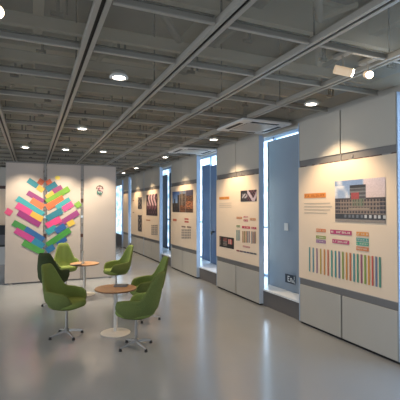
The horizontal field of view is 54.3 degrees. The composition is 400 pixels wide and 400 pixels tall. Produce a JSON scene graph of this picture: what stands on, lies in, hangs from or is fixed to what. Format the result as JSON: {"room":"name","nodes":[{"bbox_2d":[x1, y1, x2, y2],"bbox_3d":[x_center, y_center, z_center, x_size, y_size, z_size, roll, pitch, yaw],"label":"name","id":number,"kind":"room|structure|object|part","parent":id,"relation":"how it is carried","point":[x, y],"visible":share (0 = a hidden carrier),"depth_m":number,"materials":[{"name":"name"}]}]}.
{"room":"exhibition hall","nodes":[
{"label":"exhibition hall","id":0,"kind":"room"},
{"bbox_2d":[43,180,46,242],"bbox_3d":[-8.528,0.041,16.688,11.600,3.800,0.200,1,-1,-23],"label":"wall","id":1,"kind":"structure","parent":0,"point":[46,180],"depth_m":17.28,"materials":[{"name":"beige paint"}]},
{"bbox_2d":[0,0,370,107],"bbox_3d":[-4.279,-2.109,6.910,11.600,0.100,22.000,1,-1,-23],"label":"ceiling","id":2,"kind":"structure","parent":0,"point":[118,17],"depth_m":4.63,"materials":[{"name":"concrete"}]},
{"bbox_2d":[0,0,399,173],"bbox_3d":[-4.528,-1.661,6.847,11.100,0.800,21.700,1,-1,-23],"label":"ceiling beam","id":3,"kind":"structure","parent":2,"relation":"attached to","point":[296,16],"depth_m":4.47,"materials":[{"name":"paint"}]},
{"bbox_2d":[33,64,80,136],"bbox_3d":[-3.733,-1.448,9.415,0.540,0.320,9.812,1,-1,-23],"label":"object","id":4,"kind":"structure","parent":3,"relation":"hanging from","point":[37,66],"depth_m":5.07,"materials":[{"name":"grey metal"}]},
{"bbox_2d":[124,116,200,162],"bbox_3d":[-1.679,-1.425,10.521,0.490,0.320,7.412,1,-1,-23],"label":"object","id":5,"kind":"structure","parent":3,"relation":"hanging from","point":[167,118],"depth_m":7.58,"materials":[{"name":"grey metal"}]},
{"bbox_2d":[151,0,182,43],"bbox_3d":[-0.409,-1.452,2.359,0.078,0.078,2.703,0,-1,11],"label":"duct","id":6,"kind":"structure","parent":3,"relation":"attached to","point":[168,22],"depth_m":3.21,"materials":[{"name":"grey metal"}]},
{"bbox_2d":[105,0,270,140],"bbox_3d":[-1.755,-1.367,7.987,0.117,0.117,20.040,1,-1,-23],"label":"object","id":7,"kind":"structure","parent":3,"relation":"attached to","point":[259,4],"depth_m":3.51,"materials":[{"name":"grey metal"}]},
{"bbox_2d":[0,0,394,164],"bbox_3d":[-4.348,-1.587,7.037,9.304,0.939,21.021,1,-1,-23],"label":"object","id":8,"kind":"structure","parent":3,"relation":"hanging from","point":[354,5],"depth_m":3.93,"materials":[{"name":"grey"}]},
{"bbox_2d":[0,0,399,179],"bbox_3d":[-4.614,-1.111,6.745,10.030,0.058,21.000,1,-1,-23],"label":"grid","id":9,"kind":"object","parent":8,"relation":"hanging from","point":[227,18],"visible":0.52,"depth_m":3.82,"materials":[{"name":"paint"}]},
{"bbox_2d":[0,6,3,18],"bbox_3d":[-1.140,-1.101,2.191,0.072,0.209,0.164,1,-1,-28],"label":"track spotlight","id":10,"kind":"object","parent":9,"relation":"hanging from","point":[1,8],"visible":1,"depth_m":2.14,"materials":[{"name":"beige"}]},
{"bbox_2d":[168,137,215,154],"bbox_3d":[-0.169,-1.165,8.224,0.800,0.304,0.800,1,-1,-23],"label":"air conditioner","id":11,"kind":"object","parent":9,"relation":"attached to","point":[188,149],"visible":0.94,"depth_m":7.99,"materials":[{"name":"white plastic"}]},
{"bbox_2d":[179,150,203,153],"bbox_3d":[-0.169,-1.021,8.221,0.440,0.008,0.424,1,-1,-23],"label":"grille","id":12,"kind":"object","parent":11,"relation":"attached to","point":[182,151],"depth_m":8.20,"materials":[{"name":"grey"}]},
{"bbox_3d":[-0.169,-1.032,8.221,0.800,0.030,0.800,1,-1,-23],"label":"frame","id":13,"kind":"part","parent":11,"relation":"part of","materials":[{"name":"white plastic"}]},
{"bbox_2d":[217,101,291,133],"bbox_3d":[0.784,-1.215,5.772,0.800,0.304,0.800,1,-1,-23],"label":"air conditioner","id":14,"kind":"object","parent":9,"relation":"attached to","point":[276,119],"visible":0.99,"depth_m":5.54,"materials":[{"name":"white plastic"}]},
{"bbox_2d":[235,123,272,131],"bbox_3d":[0.784,-1.071,5.769,0.440,0.008,0.424,1,-1,-23],"label":"grille","id":15,"kind":"object","parent":14,"relation":"attached to","point":[247,126],"depth_m":5.75,"materials":[{"name":"grey plastic"}]},
{"bbox_3d":[0.784,-1.082,5.769,0.800,0.030,0.800,1,-1,-23],"label":"frame","id":16,"kind":"part","parent":14,"relation":"part of","materials":[{"name":"white plastic"}]},
{"bbox_2d":[333,48,353,76],"bbox_3d":[1.149,-1.087,3.134,0.168,0.199,0.134,-1,-1,36],"label":"track spotlight","id":17,"kind":"object","parent":9,"relation":"hanging from","point":[340,70],"visible":1,"depth_m":3.11,"materials":[{"name":"beige metal"}]},
{"bbox_3d":[1.149,-1.111,3.134,0.060,0.150,0.160,1,-1,-23],"label":"mounting arm","id":18,"kind":"part","parent":17,"relation":"part of","materials":[{"name":"paint"}]},
{"bbox_2d":[358,57,377,78],"bbox_3d":[1.410,-1.095,3.274,0.089,0.176,0.168,0,-1,-12],"label":"track spotlight","id":19,"kind":"object","parent":9,"relation":"hanging from","point":[366,74],"visible":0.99,"depth_m":3.25,"materials":[{"name":"beige metal"}]},
{"bbox_3d":[1.410,-1.118,3.275,0.060,0.130,0.160,1,-1,-23],"label":"mounting arm","id":20,"kind":"part","parent":19,"relation":"part of","materials":[{"name":"paint"}]},
{"bbox_2d":[259,67,264,98],"bbox_3d":[0.822,-1.405,5.180,0.078,0.078,1.927,0,-1,9],"label":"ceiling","id":21,"kind":"structure","parent":3,"relation":"attached to","point":[262,81],"depth_m":4.68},
{"bbox_2d":[313,0,322,66],"bbox_3d":[1.038,-1.450,3.422,0.091,0.091,1.884,0,-1,17],"label":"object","id":22,"kind":"structure","parent":3,"relation":"attached to","point":[317,4],"depth_m":3.06,"materials":[{"name":"grey metal"}]},
{"bbox_2d":[0,245,399,399],"bbox_3d":[-4.370,1.789,6.791,11.400,0.100,22.000,1,-1,-23],"label":"floor","id":23,"kind":"structure","parent":0,"point":[210,342],"depth_m":4.29,"materials":[{"name":"grey concrete"}]},
{"bbox_2d":[0,225,4,264],"bbox_3d":[-5.989,1.277,11.108,1.650,1.100,0.450,1,-1,-23],"label":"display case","id":24,"kind":"object","parent":23,"relation":"on","point":[2,227],"visible":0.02,"depth_m":11.05,"materials":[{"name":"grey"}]},
{"bbox_3d":[-5.991,1.132,11.116,1.610,0.290,0.400,1,-1,-23],"label":"case glass","id":25,"kind":"part","parent":24,"relation":"part of","materials":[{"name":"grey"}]},
{"bbox_2d":[0,167,5,224],"bbox_3d":[-6.745,0.413,11.175,3.200,2.770,0.080,1,-1,-23],"label":"wall","id":26,"kind":"structure","parent":23,"relation":"on","point":[2,169],"depth_m":11.54,"materials":[{"name":"beige paint"}]},
{"bbox_2d":[37,253,69,306],"bbox_3d":[-2.442,1.290,6.450,0.468,0.884,0.566,0,-1,9],"label":"swivel chair","id":27,"kind":"object","parent":23,"relation":"on","point":[43,258],"visible":0.48,"depth_m":6.26,"materials":[{"name":"green fabric"}]},
{"bbox_2d":[4,161,115,284],"bbox_3d":[-3.022,0.485,8.591,2.320,2.580,0.116,1,-1,-23],"label":"wall","id":28,"kind":"structure","parent":23,"relation":"on","point":[81,198],"depth_m":8.51,"materials":[{"name":"white paint"}]},
{"bbox_3d":[-3.353,0.497,8.432,0.048,2.550,0.044,1,-1,-23],"label":"joint post","id":29,"kind":"part","parent":28,"relation":"part of","materials":[{"name":"silver metal"}]},
{"bbox_3d":[-3.014,-0.790,8.613,2.283,0.030,0.070,1,-1,-23],"label":"rail","id":30,"kind":"part","parent":28,"relation":"part of","materials":[{"name":"grey metal"}]},
{"bbox_3d":[-2.647,0.503,8.738,0.048,2.550,0.044,1,-1,-23],"label":"joint post","id":31,"kind":"part","parent":28,"relation":"part of","materials":[{"name":"silver metal"}]},
{"bbox_2d":[41,263,86,340],"bbox_3d":[-1.725,1.258,4.901,0.566,0.884,0.468,0,-1,18],"label":"swivel chair","id":32,"kind":"object","parent":23,"relation":"on","point":[59,296],"visible":1,"depth_m":4.91,"materials":[{"name":"green fabric"}]},
{"bbox_3d":[-1.752,1.643,4.801,0.193,0.054,0.036,1,-2,-42],"label":"leg","id":33,"kind":"part","parent":32,"relation":"part of","materials":[{"name":"silver metal"}]},
{"bbox_2d":[48,297,85,309],"bbox_3d":[-1.661,1.286,4.881,0.431,0.088,0.394,0,-1,18],"label":"seat cushion","id":34,"kind":"object","parent":32,"relation":"on","point":[75,302],"depth_m":4.71,"materials":[{"name":"green fabric"}]},
{"bbox_2d":[54,243,78,284],"bbox_3d":[-2.676,1.317,7.762,0.468,0.884,0.566,1,-1,-30],"label":"swivel chair","id":35,"kind":"object","parent":23,"relation":"on","point":[64,256],"visible":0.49,"depth_m":7.92,"materials":[{"name":"green fabric"}]},
{"bbox_2d":[60,265,76,270],"bbox_3d":[-2.642,1.343,7.703,0.394,0.088,0.431,1,-1,-30],"label":"seat cushion","id":36,"kind":"object","parent":35,"relation":"on","point":[62,267],"depth_m":7.58,"materials":[{"name":"green fabric"}]},
{"bbox_2d":[70,261,98,295],"bbox_3d":[-2.136,1.459,7.218,0.527,0.577,0.527,1,-1,-23],"label":"side table","id":37,"kind":"object","parent":23,"relation":"on","point":[87,263],"visible":0.66,"depth_m":7.20,"materials":[{"name":"brown wood"}]},
{"bbox_2d":[80,250,84,263],"bbox_3d":[-2.171,1.056,7.227,0.060,0.230,0.150,0,-1,-6],"label":"sign holder","id":38,"kind":"object","parent":37,"relation":"on","point":[83,262],"visible":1,"depth_m":7.18,"materials":[{"name":"grey plastic"}]},
{"bbox_2d":[94,284,135,337],"bbox_3d":[-1.081,1.414,4.997,0.527,0.577,0.527,1,-1,-23],"label":"side table","id":39,"kind":"object","parent":23,"relation":"on","point":[115,332],"visible":0.96,"depth_m":4.96,"materials":[{"name":"brown wood"}]},
{"bbox_3d":[-1.081,1.687,4.992,0.380,0.030,0.380,1,-1,-23],"label":"plate","id":40,"kind":"part","parent":39,"relation":"part of","materials":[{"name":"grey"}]},
{"bbox_2d":[114,284,127,286],"bbox_3d":[-1.032,1.116,5.094,0.170,0.021,0.120,0,-1,0],"label":"folder","id":41,"kind":"object","parent":39,"relation":"on","point":[115,285],"visible":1,"depth_m":5.04,"materials":[{"name":"grey"}]},
{"bbox_2d":[103,245,133,283],"bbox_3d":[-1.534,1.309,7.384,0.566,0.884,0.468,1,-1,-37],"label":"swivel chair","id":42,"kind":"object","parent":23,"relation":"on","point":[121,266],"visible":0.91,"depth_m":7.34,"materials":[{"name":"green fabric"}]},
{"bbox_2d":[103,268,127,274],"bbox_3d":[-1.587,1.336,7.343,0.431,0.088,0.394,1,-1,-37],"label":"seat cushion","id":43,"kind":"object","parent":42,"relation":"on","point":[109,271],"depth_m":7.16,"materials":[{"name":"green fabric"}]},
{"bbox_2d":[116,180,122,246],"bbox_3d":[-3.446,0.565,16.643,0.060,2.750,1.400,1,-1,-23],"label":"window","id":44,"kind":"structure","parent":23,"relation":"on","point":[119,184],"depth_m":16.54,"materials":[{"name":"glass"}]},
{"bbox_3d":[-3.446,0.415,16.646,0.020,2.050,1.300,1,-1,-23],"label":"screen glass","id":45,"kind":"part","parent":44,"relation":"part of","materials":[{"name":"white glass"}]},
{"bbox_3d":[-3.446,1.690,16.620,0.040,0.500,1.300,1,-1,-23],"label":"panel","id":46,"kind":"part","parent":44,"relation":"part of","materials":[{"name":"grey glass"}]},
{"bbox_3d":[-3.178,0.552,16.023,0.060,2.750,0.050,1,-1,-23],"label":"screen frame","id":47,"kind":"part","parent":44,"relation":"part of","materials":[{"name":"blue"}]},
{"bbox_2d":[123,177,130,247],"bbox_3d":[-2.912,0.517,15.512,0.098,2.800,0.924,1,-1,-23],"label":"board","id":48,"kind":"object","parent":23,"relation":"on","point":[126,181],"visible":0.94,"depth_m":15.32,"materials":[{"name":"white"}]},
{"bbox_3d":[-2.727,0.493,15.096,0.090,2.770,0.012,1,-1,-23],"label":"edge trim","id":49,"kind":"part","parent":48,"relation":"part of","materials":[{"name":"blue"}]},
{"bbox_2d":[131,172,143,255],"bbox_3d":[-2.202,0.483,13.864,0.103,2.800,1.814,1,-1,-23],"label":"board","id":50,"kind":"object","parent":23,"relation":"on","point":[137,181],"visible":0.95,"depth_m":13.74,"materials":[{"name":"white"}]},
{"bbox_3d":[-2.198,-0.329,13.883,0.076,0.095,1.790,1,-1,-23],"label":"slotted rail","id":51,"kind":"part","parent":50,"relation":"part of","materials":[{"name":"grey metal"}]},
{"bbox_3d":[-2.197,1.296,13.850,0.072,0.095,1.790,1,-1,-23],"label":"slotted rail","id":52,"kind":"part","parent":50,"relation":"part of","materials":[{"name":"grey"}]},
{"bbox_2d":[138,215,141,231],"bbox_3d":[-2.072,0.800,13.429,0.001,0.567,0.524,1,-1,-23],"label":"photograph","id":53,"kind":"object","parent":50,"relation":"attached to","point":[139,216],"depth_m":13.35},
{"bbox_2d":[138,197,141,208],"bbox_3d":[-2.075,0.107,13.450,0.001,0.407,0.525,1,-1,-23],"label":"photograph","id":54,"kind":"object","parent":50,"relation":"attached to","point":[139,198],"depth_m":13.43},
{"bbox_2d":[115,271,164,352],"bbox_3d":[-0.681,1.250,4.480,0.566,0.884,0.468,0,-1,18],"label":"swivel chair","id":55,"kind":"object","parent":23,"relation":"on","point":[144,305],"visible":1,"depth_m":4.32,"materials":[{"name":"green fabric"}]},
{"bbox_3d":[-0.820,1.635,4.416,0.193,0.054,0.036,1,-2,-41],"label":"leg","id":56,"kind":"part","parent":55,"relation":"part of","materials":[{"name":"silver metal"}]},
{"bbox_2d":[115,311,154,318],"bbox_3d":[-0.745,1.278,4.500,0.431,0.088,0.394,0,-1,18],"label":"seat cushion","id":57,"kind":"object","parent":55,"relation":"on","point":[136,314],"depth_m":4.30,"materials":[{"name":"green fabric"}]},
{"bbox_3d":[-0.663,1.635,4.407,0.036,0.054,0.193,1,-2,-41],"label":"leg","id":58,"kind":"part","parent":55,"relation":"part of","materials":[{"name":"silver metal"}]},
{"bbox_2d":[130,256,168,323],"bbox_3d":[-0.732,1.274,5.654,0.566,0.884,0.468,1,-1,-24],"label":"swivel chair","id":59,"kind":"object","parent":23,"relation":"on","point":[142,283],"visible":0.43,"depth_m":5.75,"materials":[{"name":"green fabric"}]},
{"bbox_2d":[144,167,162,261],"bbox_3d":[-1.491,0.450,12.222,0.103,2.800,1.754,1,-1,-23],"label":"board","id":60,"kind":"object","parent":23,"relation":"on","point":[153,179],"visible":1,"depth_m":11.94,"materials":[{"name":"white"}]},
{"bbox_2d":[146,194,156,215],"bbox_3d":[-1.505,0.152,12.131,0.001,0.664,1.202,1,-1,-23],"label":"photograph","id":61,"kind":"object","parent":60,"relation":"attached to","point":[151,199],"depth_m":12.14},
{"bbox_3d":[-1.488,-0.363,12.240,0.076,0.095,1.730,1,-1,-23],"label":"slotted rail","id":62,"kind":"part","parent":60,"relation":"part of","materials":[{"name":"grey metal"}]},
{"bbox_3d":[-1.486,1.262,12.208,0.072,0.095,1.730,1,-1,-23],"label":"slotted rail","id":63,"kind":"part","parent":60,"relation":"part of","materials":[{"name":"grey"}]},
{"bbox_3d":[-1.139,0.418,11.426,0.090,2.770,0.012,1,-1,-23],"label":"edge trim","id":64,"kind":"part","parent":60,"relation":"part of","materials":[{"name":"blue"}]},
{"bbox_2d":[171,155,199,277],"bbox_3d":[-0.395,0.398,9.690,0.103,2.800,1.794,1,-1,-23],"label":"board","id":65,"kind":"object","parent":23,"relation":"on","point":[185,174],"visible":1,"depth_m":9.46,"materials":[{"name":"white"}]},
{"bbox_2d":[172,190,192,212],"bbox_3d":[-0.447,0.039,9.689,0.001,0.532,1.433,1,-1,-23],"label":"photograph","id":66,"kind":"object","parent":65,"relation":"attached to","point":[182,201],"depth_m":9.65},
{"bbox_3d":[-0.394,-0.414,9.713,0.076,0.095,1.782,1,-1,-23],"label":"slotted rail","id":67,"kind":"part","parent":65,"relation":"part of","materials":[{"name":"grey metal"}]},
{"bbox_3d":[-0.388,1.210,9.671,0.072,0.095,1.760,1,-1,-23],"label":"slotted rail","id":68,"kind":"part","parent":65,"relation":"part of","materials":[{"name":"grey"}]},
{"bbox_3d":[-0.035,0.366,8.875,0.090,2.770,0.012,1,-1,-23],"label":"edge trim","id":69,"kind":"part","parent":65,"relation":"part of","materials":[{"name":"blue"}]},
{"bbox_2d":[216,135,263,304],"bbox_3d":[0.691,0.347,7.180,0.104,2.800,1.624,1,-1,-23],"label":"board","id":70,"kind":"object","parent":23,"relation":"on","point":[239,165],"visible":1,"depth_m":6.98,"materials":[{"name":"white"}]},
{"bbox_3d":[0.378,0.347,7.923,0.090,2.770,0.012,1,-1,-23],"label":"edge trim","id":71,"kind":"part","parent":70,"relation":"part of","materials":[{"name":"grey metal"}]},
{"bbox_2d":[219,236,233,248],"bbox_3d":[0.505,0.812,7.471,0.001,0.206,0.603,1,-1,-23],"label":"poster","id":72,"kind":"object","parent":70,"relation":"attached to","point":[227,242],"depth_m":7.47,"materials":[{"name":"paper"}]},
{"bbox_3d":[0.695,-0.466,7.198,0.076,0.095,1.600,1,-1,-23],"label":"slotted rail","id":73,"kind":"part","parent":70,"relation":"part of","materials":[{"name":"grey metal"}]},
{"bbox_3d":[0.697,1.159,7.166,0.072,0.095,1.600,1,-1,-23],"label":"slotted rail","id":74,"kind":"part","parent":70,"relation":"part of","materials":[{"name":"grey"}]},
{"bbox_2d":[241,190,256,201],"bbox_3d":[0.834,-0.072,6.730,0.001,0.193,0.542,1,-1,-23],"label":"photograph","id":75,"kind":"object","parent":70,"relation":"attached to","point":[247,195],"depth_m":6.71},
{"bbox_3d":[1.018,0.317,6.443,0.090,2.770,0.012,1,-1,-23],"label":"edge trim","id":76,"kind":"part","parent":70,"relation":"part of","materials":[{"name":"blue"}]},
{"bbox_2d":[298,91,399,363],"bbox_3d":[1.744,0.297,4.748,0.104,2.800,1.624,1,-1,-23],"label":"board","id":77,"kind":"object","parent":23,"relation":"on","point":[349,157],"visible":1,"depth_m":4.55,"materials":[{"name":"white"}]},
{"bbox_3d":[1.430,0.297,5.491,0.090,2.770,0.012,1,-1,-23],"label":"edge trim","id":78,"kind":"part","parent":77,"relation":"part of","materials":[{"name":"grey"}]},
{"bbox_3d":[1.747,-0.515,4.766,0.076,0.095,1.600,1,-1,-23],"label":"slotted rail","id":79,"kind":"part","parent":77,"relation":"part of","materials":[{"name":"grey metal"}]},
{"bbox_3d":[1.749,1.109,4.734,0.072,0.095,1.600,1,-1,-23],"label":"slotted rail","id":80,"kind":"part","parent":77,"relation":"part of","materials":[{"name":"grey"}]},
{"bbox_2d":[335,177,385,223],"bbox_3d":[1.813,0.011,4.465,0.001,0.495,0.747,1,-1,-23],"label":"photograph","id":81,"kind":"object","parent":77,"relation":"attached to","point":[358,200],"depth_m":4.42},
{"bbox_3d":[2.070,0.267,4.012,0.090,2.770,0.012,1,-1,-23],"label":"edge trim","id":82,"kind":"part","parent":77,"relation":"part of","materials":[{"name":"blue"}]},
{"bbox_2d":[116,74,399,181],"bbox_3d":[0.170,-1.110,8.597,0.080,0.230,21.600,1,-1,-23],"label":"wall","id":83,"kind":"structure","parent":0,"point":[390,85],"depth_m":5.22,"materials":[{"name":"grey paint"}]},
{"bbox_2d":[164,54,399,168],"bbox_3d":[0.826,-0.119,8.861,0.150,3.800,21.600,1,-1,-23],"label":"wall","id":84,"kind":"structure","parent":0,"point":[351,61],"depth_m":5.67,"materials":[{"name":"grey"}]},
{"bbox_2d":[163,167,170,247],"bbox_3d":[-0.978,0.254,12.922,0.070,2.680,2.700,1,-1,-23],"label":"window","id":85,"kind":"structure","parent":84,"relation":"in","point":[166,171],"depth_m":13.16,"materials":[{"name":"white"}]},
{"bbox_2d":[200,154,215,257],"bbox_3d":[0.292,0.194,9.986,0.070,2.680,2.300,1,-1,-23],"label":"window","id":86,"kind":"structure","parent":84,"relation":"in","point":[211,159],"depth_m":10.59,"materials":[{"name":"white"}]},
{"bbox_2d":[210,165,215,264],"bbox_3d":[0.376,0.341,9.116,0.115,2.350,0.672,1,-1,-23],"label":"shutter","id":87,"kind":"object","parent":84,"relation":"attached to","point":[213,167],"visible":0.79,"depth_m":9.29,"materials":[{"name":"blue"}]},
{"bbox_2d":[130,243,298,319],"bbox_3d":[0.440,1.655,8.658,0.670,0.245,21.600,1,-1,-23],"label":"baseboard","id":88,"kind":"structure","parent":84,"relation":"attached to","point":[288,307],"depth_m":6.13,"materials":[{"name":"grey paint"}]},
{"bbox_2d":[130,242,298,302],"bbox_3d":[0.436,1.520,8.658,0.680,0.025,21.600,1,-1,-23],"label":"sill","id":89,"kind":"structure","parent":84,"relation":"attached to","point":[204,264],"depth_m":6.61,"materials":[{"name":"white"}]},
{"bbox_2d":[163,175,167,247],"bbox_3d":[-1.261,0.386,13.275,0.057,2.430,0.817,1,-1,-23],"label":"board","id":90,"kind":"object","parent":89,"relation":"on","point":[165,177],"visible":0.42,"depth_m":12.97,"materials":[{"name":"blue"}]},
{"bbox_2d":[169,173,170,250],"bbox_3d":[-0.861,0.362,12.098,0.057,2.430,0.437,1,-1,-23],"label":"board","id":91,"kind":"object","parent":89,"relation":"on","point":[169,173],"visible":0.41,"depth_m":12.23,"materials":[{"name":"blue"}]},
{"bbox_2d":[202,164,211,260],"bbox_3d":[0.179,0.318,9.948,0.057,2.430,0.519,1,-1,-23],"label":"board","id":92,"kind":"object","parent":89,"relation":"on","point":[206,168],"visible":0.74,"depth_m":9.96,"materials":[{"name":"blue"}]},
{"bbox_2d":[267,134,298,293],"bbox_3d":[1.516,0.210,6.103,0.057,2.490,1.575,1,-1,-23],"label":"board","id":93,"kind":"object","parent":89,"relation":"on","point":[282,153],"visible":0.57,"depth_m":6.41,"materials":[{"name":"painted wood"}]},
{"bbox_2d":[284,223,287,230],"bbox_3d":[1.390,0.433,6.301,0.014,0.120,0.100,1,-1,-23],"label":"wall switch","id":94,"kind":"object","parent":93,"relation":"attached to","point":[285,224],"visible":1,"depth_m":6.29,"materials":[{"name":"white plastic"}]},
{"bbox_2d":[285,273,294,284],"bbox_3d":[1.430,1.255,6.195,0.008,0.140,0.255,1,-1,-23],"label":"sign plate","id":95,"kind":"object","parent":93,"relation":"attached to","point":[289,278],"visible":1,"depth_m":6.18,"materials":[{"name":"black"}]},
{"bbox_2d":[127,72,399,172],"bbox_3d":[0.445,-1.232,8.719,0.680,0.020,21.600,1,-1,-23],"label":"soffit","id":96,"kind":"structure","parent":84,"relation":"attached to","point":[398,72],"depth_m":4.80,"materials":[{"name":"grey paint"}]},
{"bbox_2d":[264,130,297,276],"bbox_3d":[1.424,0.141,7.371,0.070,2.680,2.200,1,-1,-23],"label":"window","id":97,"kind":"structure","parent":84,"relation":"in","point":[294,131],"depth_m":7.69,"materials":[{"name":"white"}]},
{"label":"ceiling","id":98,"kind":"structure","parent":0,"visible":0},
{"bbox_2d":[21,144,29,147],"bbox_3d":[-3.506,-1.083,7.823,0.170,0.065,0.170,1,-1,-23],"label":"recessed light","id":99,"kind":"object","parent":98,"relation":"in","point":[23,145],"visible":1,"depth_m":7.78,"materials":[{"name":"white plastic"}]},
{"bbox_2d":[77,124,87,129],"bbox_3d":[-1.807,-1.121,5.987,0.170,0.065,0.170,1,-1,-23],"label":"recessed light","id":100,"kind":"object","parent":98,"relation":"in","point":[80,126],"visible":1,"depth_m":5.94,"materials":[{"name":"white plastic"}]},
{"bbox_2d":[110,69,127,80],"bbox_3d":[-0.755,-1.169,3.632,0.170,0.065,0.170,1,-1,-23],"label":"recessed light","id":101,"kind":"object","parent":98,"relation":"in","point":[117,74],"visible":1,"depth_m":3.59,"materials":[{"name":"white plastic"}]},
{"bbox_2d":[209,136,217,140],"bbox_3d":[0.244,-1.101,6.939,0.170,0.065,0.170,1,-1,-23],"label":"recessed light","id":102,"kind":"object","parent":98,"relation":"in","point":[213,138],"visible":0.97,"depth_m":6.89,"materials":[{"name":"white plastic"}]},
{"bbox_2d":[304,98,318,105],"bbox_3d":[1.304,-1.149,4.566,0.170,0.065,0.170,1,-1,-23],"label":"recessed light","id":103,"kind":"object","parent":98,"relation":"in","point":[311,101],"visible":1,"depth_m":4.52,"materials":[{"name":"white plastic"}]}
]}

